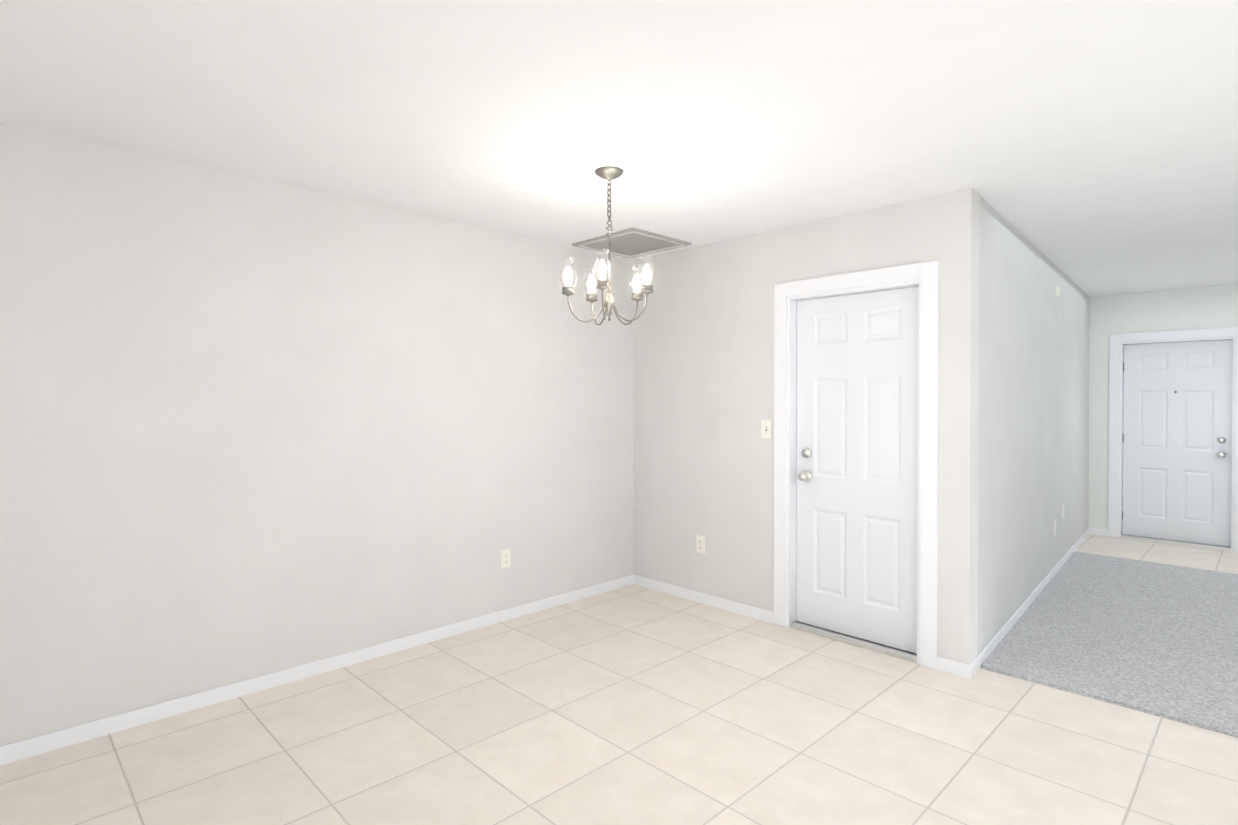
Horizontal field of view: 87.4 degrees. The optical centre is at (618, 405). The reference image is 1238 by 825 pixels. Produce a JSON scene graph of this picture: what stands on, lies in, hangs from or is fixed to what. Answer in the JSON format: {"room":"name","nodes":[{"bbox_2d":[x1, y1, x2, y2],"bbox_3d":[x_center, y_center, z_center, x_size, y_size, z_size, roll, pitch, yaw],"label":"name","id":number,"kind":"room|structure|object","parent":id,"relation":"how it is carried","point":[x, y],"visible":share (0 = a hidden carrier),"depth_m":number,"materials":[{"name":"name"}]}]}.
{"room":"dining room","nodes":[
{"label":"dining room","id":0,"kind":"room"},
{"bbox_2d":[0,123,633,746],"bbox_3d":[-2.789,0.152,2.128,8.260,2.440,0.130,-1,1,-44],"label":"wall","id":1,"kind":"structure","parent":0,"point":[250,427],"depth_m":3.11,"materials":[{"name":"paint"}]},
{"bbox_2d":[0,574,633,764],"bbox_3d":[-2.740,1.339,2.089,8.000,0.068,0.012,-1,1,-44],"label":"baseboard","id":2,"kind":"structure","parent":1,"relation":"attached to","point":[64,737],"depth_m":3.11,"materials":[{"name":"white paint"}]},
{"bbox_2d":[501,548,510,568],"bbox_3d":[-0.712,0.965,4.080,0.072,0.117,0.008,-1,1,-44],"label":"outlet","id":3,"kind":"object","parent":1,"relation":"attached to","point":[505,558],"visible":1,"depth_m":4.08,"materials":[{"name":"white plastic"}]},
{"bbox_2d":[0,534,1237,824],"bbox_3d":[2.068,1.448,0.514,12.910,0.120,9.260,-1,1,-44],"label":"floor","id":4,"kind":"structure","parent":0,"point":[632,704],"depth_m":2.61,"materials":[{"name":"beige tile"}]},
{"bbox_2d":[980,551,1237,737],"bbox_3d":[5.329,1.364,2.239,3.380,0.014,6.892,-1,1,-44],"label":"floor carpet","id":5,"kind":"object","parent":4,"relation":"on","point":[1157,639],"depth_m":3.70,"materials":[{"name":"grey carpet"}]},
{"bbox_2d":[0,0,1237,296],"bbox_3d":[2.068,-1.112,0.490,12.910,0.120,9.260,-1,1,-44],"label":"ceiling","id":6,"kind":"structure","parent":0,"point":[1088,148],"depth_m":2.33,"materials":[{"name":"paint"}]},
{"bbox_2d":[560,166,655,324],"bbox_3d":[-0.033,-0.728,2.998,0.424,0.697,0.439,-1,1,-44],"label":"chandelier","id":7,"kind":"object","parent":6,"relation":"hanging from","point":[609,173],"visible":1,"depth_m":2.95,"materials":[{"name":"silver metal"}]},
{"bbox_2d":[572,228,690,257],"bbox_3d":[0.084,-1.082,4.358,0.560,0.015,0.580,-1,1,-44],"label":"ceiling vent","id":8,"kind":"object","parent":6,"relation":"in","point":[631,242],"visible":0.94,"depth_m":4.33,"materials":[{"name":"grey metal"}]},
{"bbox_2d":[633,188,979,664],"bbox_3d":[0.974,0.133,4.098,0.130,2.440,2.335,-1,1,-44],"label":"wall","id":9,"kind":"structure","parent":0,"point":[703,394],"depth_m":4.16,"materials":[{"name":"paint"}]},
{"bbox_2d":[696,535,704,553],"bbox_3d":[0.557,0.951,4.432,0.008,0.117,0.072,-1,1,-44],"label":"outlet","id":10,"kind":"object","parent":9,"relation":"attached to","point":[700,544],"visible":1,"depth_m":4.43,"materials":[{"name":"white plastic"}]},
{"bbox_2d":[632,575,773,623],"bbox_3d":[0.544,1.316,4.445,0.012,0.068,1.195,-1,1,-44],"label":"baseboard","id":11,"kind":"structure","parent":9,"relation":"attached to","point":[757,613],"depth_m":4.39,"materials":[{"name":"white paint"}]},
{"bbox_2d":[761,420,771,438],"bbox_3d":[0.918,0.149,4.050,0.017,0.117,0.072,-1,1,-44],"label":"light switch","id":12,"kind":"object","parent":9,"relation":"attached to","point":[766,428],"visible":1,"depth_m":4.05,"materials":[{"name":"white plastic"}]},
{"bbox_2d":[790,621,916,662],"bbox_3d":[1.352,1.347,3.728,0.125,0.020,0.756,-1,1,-44],"label":"sill","id":13,"kind":"structure","parent":9,"relation":"attached to","point":[873,646],"depth_m":3.68,"materials":[{"name":"silver metal"}]},
{"bbox_2d":[774,261,938,669],"bbox_3d":[1.352,0.305,3.718,0.169,2.103,0.960,-1,1,-44],"label":"door frame","id":14,"kind":"structure","parent":9,"relation":"attached to","point":[926,274],"depth_m":3.56,"materials":[{"name":"white paint"}]},
{"bbox_2d":[796,287,917,653],"bbox_3d":[1.349,0.348,3.711,0.119,1.973,0.757,-1,1,-44],"label":"door","id":15,"kind":"structure","parent":9,"relation":"in","point":[857,458],"depth_m":3.71,"materials":[{"name":"white paint"}]},
{"bbox_2d":[977,196,1089,655],"bbox_3d":[3.299,0.124,5.050,0.130,2.440,4.537,0,1,42],"label":"wall","id":16,"kind":"structure","parent":0,"point":[1034,375],"depth_m":4.23,"materials":[{"name":"paint"}]},
{"bbox_2d":[936,527,1107,679],"bbox_3d":[3.300,1.311,4.958,4.662,0.068,0.308,-1,1,-44],"label":"baseboard","id":17,"kind":"structure","parent":16,"relation":"attached to","point":[963,670],"depth_m":3.77,"materials":[{"name":"white paint"}]},
{"bbox_2d":[1054,520,1055,535],"bbox_3d":[3.454,0.973,5.128,0.008,0.117,0.072,0,1,42],"label":"outlet","id":18,"kind":"object","parent":16,"relation":"attached to","point":[1054,527],"visible":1,"depth_m":5.11,"materials":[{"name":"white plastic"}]},
{"bbox_2d":[1056,287,1059,296],"bbox_3d":[3.459,-0.896,5.106,0.021,0.075,0.050,0,1,42],"label":"door chime","id":19,"kind":"object","parent":16,"relation":"attached to","point":[1057,291],"visible":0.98,"depth_m":5.09,"materials":[{"name":"white plastic"}]},
{"bbox_2d":[1088,284,1237,528],"bbox_3d":[7.296,0.131,4.299,0.130,2.440,7.090,-1,1,-44],"label":"wall","id":20,"kind":"structure","parent":0,"point":[1194,308],"depth_m":6.51,"materials":[{"name":"paint"}]},
{"bbox_2d":[1108,327,1237,551],"bbox_3d":[5.373,0.309,6.260,0.169,2.048,1.010,-1,1,-44],"label":"door frame","id":21,"kind":"structure","parent":20,"relation":"attached to","point":[1115,340],"depth_m":6.50,"materials":[{"name":"white paint"}]},
{"bbox_2d":[1121,534,1230,550],"bbox_3d":[5.374,1.323,6.270,0.125,0.020,0.806,-1,1,-44],"label":"sill","id":22,"kind":"structure","parent":20,"relation":"attached to","point":[1177,542],"depth_m":6.22,"materials":[{"name":"silver metal"}]},
{"bbox_2d":[1122,340,1232,546],"bbox_3d":[5.395,0.351,6.282,0.044,1.918,0.800,-1,1,-44],"label":"front door","id":23,"kind":"structure","parent":20,"relation":"in","point":[1177,478],"depth_m":6.25,"materials":[{"name":"white paint"}]},
{"bbox_2d":[1122,363,1225,518],"bbox_3d":[5.338,0.365,6.256,0.077,1.585,0.770,-1,1,-44],"label":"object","id":24,"kind":"structure","parent":23,"relation":"attached to","point":[1221,454],"depth_m":6.01,"materials":[{"name":"silver metal"}]}
]}

